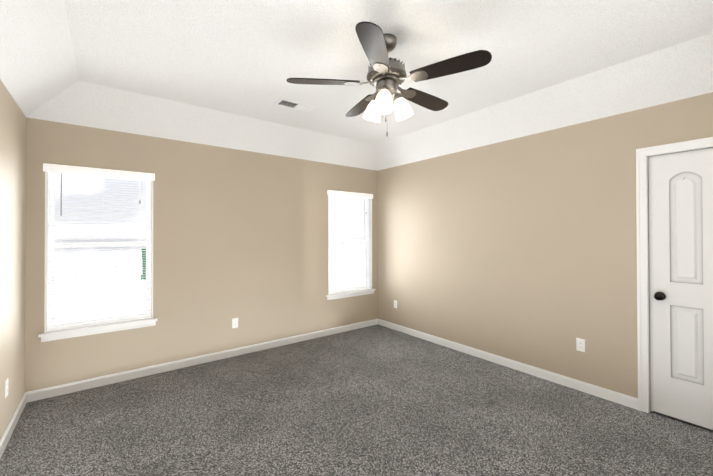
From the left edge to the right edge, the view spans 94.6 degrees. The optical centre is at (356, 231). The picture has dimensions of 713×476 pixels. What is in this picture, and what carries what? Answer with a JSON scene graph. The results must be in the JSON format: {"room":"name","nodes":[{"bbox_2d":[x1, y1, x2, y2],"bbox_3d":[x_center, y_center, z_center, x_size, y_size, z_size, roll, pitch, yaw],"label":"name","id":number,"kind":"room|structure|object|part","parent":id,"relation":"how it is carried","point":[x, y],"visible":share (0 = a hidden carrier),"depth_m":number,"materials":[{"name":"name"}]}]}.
{"room":"empty bedroom","nodes":[
{"label":"empty bedroom","id":0,"kind":"room"},
{"bbox_2d":[0,79,25,439],"bbox_3d":[-1.476,0.221,0.921,0.140,2.440,4.657,0,0,-37],"label":"wall","id":1,"kind":"structure","parent":0,"point":[12,222],"depth_m":2.41,"materials":[{"name":"paint"}]},
{"bbox_2d":[5,378,7,397],"bbox_3d":[-2.424,1.083,2.280,0.007,0.115,0.070,0,0,-37],"label":"electrical outlet","id":2,"kind":"object","parent":1,"relation":"attached to","point":[6,388],"visible":1,"depth_m":2.26,"materials":[{"name":"white plastic"}]},
{"bbox_2d":[0,392,26,458],"bbox_3d":[-1.412,1.397,0.960,0.013,0.088,4.657,0,0,-37],"label":"baseboard","id":3,"kind":"structure","parent":1,"relation":"attached to","point":[8,432],"depth_m":2.38,"materials":[{"name":"white wood"}]},
{"bbox_2d":[25,117,377,391],"bbox_3d":[-1.291,0.243,4.081,4.270,2.440,0.140,0,0,-37],"label":"wall","id":4,"kind":"structure","parent":0,"point":[241,236],"depth_m":3.69,"materials":[{"name":"paint"}]},
{"bbox_2d":[38,172,157,341],"bbox_3d":[-2.445,0.185,3.175,0.885,1.551,0.170,0,0,-37],"label":"window","id":5,"kind":"structure","parent":4,"relation":"in","point":[99,240],"depth_m":3.07,"materials":[{"name":"white wood"}]},
{"bbox_3d":[-2.476,0.162,3.216,0.815,1.505,0.067,0,0,-37],"label":"window sash","id":6,"kind":"part","parent":5,"relation":"part of","materials":[{"name":"white"}]},
{"bbox_2d":[43,163,154,330],"bbox_3d":[-2.428,0.141,3.153,0.839,1.481,0.071,0,0,-37],"label":"window blinds","id":7,"kind":"object","parent":5,"relation":"attached to","point":[61,169],"visible":0.9,"depth_m":3.13,"materials":[{"name":"white plastic"}]},
{"bbox_2d":[26,319,377,402],"bbox_3d":[-1.242,1.418,4.012,3.990,0.088,0.013,0,0,-37],"label":"baseboard","id":8,"kind":"structure","parent":4,"relation":"attached to","point":[49,392],"depth_m":3.49,"materials":[{"name":"white wood"}]},
{"bbox_2d":[232,318,237,327],"bbox_3d":[-1.429,1.077,3.875,0.070,0.115,0.007,0,0,-37],"label":"electrical outlet","id":9,"kind":"object","parent":4,"relation":"attached to","point":[234,322],"visible":1,"depth_m":3.87,"materials":[{"name":"white plastic"}]},
{"bbox_2d":[326,195,374,299],"bbox_3d":[-0.109,0.192,4.960,0.885,1.551,0.170,0,0,-37],"label":"window","id":10,"kind":"structure","parent":4,"relation":"in","point":[332,296],"depth_m":5.16,"materials":[{"name":"white"}]},
{"bbox_3d":[-0.140,0.169,5.001,0.815,1.505,0.067,0,0,-37],"label":"window sash","id":11,"kind":"part","parent":10,"relation":"part of","materials":[{"name":"white"}]},
{"bbox_2d":[327,190,372,293],"bbox_3d":[-0.092,0.148,4.938,0.839,1.481,0.071,0,0,-37],"label":"window blinds","id":12,"kind":"object","parent":10,"relation":"attached to","point":[347,194],"visible":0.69,"depth_m":4.93,"materials":[{"name":"white plastic"}]},
{"bbox_2d":[0,324,712,475],"bbox_3d":[0.168,1.486,2.167,4.270,0.080,4.937,0,0,-37],"label":"floor","id":13,"kind":"structure","parent":0,"point":[377,400],"depth_m":2.48,"materials":[{"name":"carpet"}]},
{"bbox_2d":[0,0,712,170],"bbox_3d":[0.162,-1.195,2.185,4.270,0.403,4.937,0,0,-37],"label":"ceiling","id":14,"kind":"structure","parent":0,"point":[218,73],"depth_m":2.48,"materials":[{"name":"white paint"}]},
{"bbox_2d":[274,98,317,112],"bbox_3d":[-0.614,-1.283,3.357,0.410,0.009,0.180,0,0,-37],"label":"ceiling vent","id":15,"kind":"object","parent":14,"relation":"in","point":[290,104],"visible":1,"depth_m":3.35,"materials":[{"name":"white metal"}]},
{"bbox_2d":[286,21,491,136],"bbox_3d":[0.234,-0.969,2.252,1.233,0.655,1.270,0,0,-37],"label":"fan","id":16,"kind":"object","parent":14,"relation":"hanging from","point":[386,75],"visible":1,"depth_m":2.12,"materials":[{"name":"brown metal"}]},
{"bbox_3d":[-0.212,-0.996,2.184,0.441,0.036,0.334,0,0,-37],"label":"blade","id":17,"kind":"part","parent":16,"relation":"part of","materials":[{"name":"brown wood"}]},
{"bbox_3d":[0.044,-0.994,2.605,0.222,0.036,0.479,0,0,-37],"label":"blade","id":18,"kind":"part","parent":16,"relation":"part of","materials":[{"name":"brown wood"}]},
{"bbox_3d":[0.104,-0.999,1.813,0.420,0.036,0.366,0,0,-37],"label":"blade","id":19,"kind":"part","parent":16,"relation":"part of","materials":[{"name":"wood"}]},
{"bbox_3d":[0.202,-1.108,2.217,0.268,0.378,0.268,0,0,-37],"label":"motor","id":20,"kind":"part","parent":16,"relation":"part of","materials":[{"name":"silver metal"}]},
{"bbox_3d":[0.522,-0.995,2.494,0.482,0.036,0.143,0,0,-37],"label":"blade","id":21,"kind":"part","parent":16,"relation":"part of","materials":[{"name":"brown wood"}]},
{"bbox_3d":[0.559,-0.999,1.998,0.262,0.036,0.471,0,0,-37],"label":"blade","id":22,"kind":"part","parent":16,"relation":"part of","materials":[{"name":"brown wood"}]},
{"bbox_2d":[377,92,712,397],"bbox_3d":[1.806,0.231,3.429,0.140,2.440,4.657,0,0,-37],"label":"wall","id":23,"kind":"structure","parent":0,"point":[522,249],"depth_m":3.32,"materials":[{"name":"paint"}]},
{"bbox_2d":[378,319,637,409],"bbox_3d":[1.311,1.412,3.946,0.013,0.088,3.217,0,0,-37],"label":"baseboard","id":24,"kind":"structure","parent":23,"relation":"attached to","point":[613,396],"depth_m":3.35,"materials":[{"name":"white wood"}]},
{"bbox_2d":[576,338,584,351],"bbox_3d":[2.042,1.032,2.996,0.007,0.115,0.070,0,0,-37],"label":"electrical outlet","id":25,"kind":"object","parent":23,"relation":"attached to","point":[580,344],"visible":1,"depth_m":3.00,"materials":[{"name":"white plastic"}]},
{"bbox_2d":[636,137,712,412],"bbox_3d":[2.589,0.384,2.389,0.157,2.117,0.824,0,0,-37],"label":"door frame","id":26,"kind":"structure","parent":23,"relation":"attached to","point":[642,284],"depth_m":2.64,"materials":[{"name":"white wood"}]},
{"bbox_2d":[648,148,712,429],"bbox_3d":[2.564,0.408,2.370,0.035,2.023,0.682,0,0,-37],"label":"door","id":27,"kind":"structure","parent":23,"relation":"in","point":[681,265],"depth_m":2.48,"materials":[{"name":"white wood"}]},
{"bbox_2d":[654,292,665,300],"bbox_3d":[2.356,0.504,2.558,0.066,0.066,0.066,0,0,-37],"label":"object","id":28,"kind":"structure","parent":27,"relation":"attached to","point":[659,296],"depth_m":2.55,"materials":[{"name":"black metal"}]},
{"label":"outside","id":29,"kind":"structure","parent":0,"visible":0},
{"bbox_2d":[54,261,364,324],"bbox_3d":[-1.322,1.534,10.705,39.990,0.050,9.443,0,0,-37],"label":"ground","id":30,"kind":"structure","parent":29,"point":[136,280],"depth_m":8.14,"materials":[{"name":"white"}]},
{"bbox_2d":[140,249,145,280],"bbox_3d":[-6.362,1.022,10.163,0.480,0.990,0.728,0,0,-37],"label":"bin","id":31,"kind":"object","parent":30,"relation":"on","point":[143,264],"depth_m":9.82,"materials":[{"name":"green plastic"}]},
{"bbox_2d":[54,173,364,279],"bbox_3d":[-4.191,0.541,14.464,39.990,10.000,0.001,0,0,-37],"label":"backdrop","id":32,"kind":"structure","parent":29,"point":[75,203],"depth_m":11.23,"materials":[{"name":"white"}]}
]}

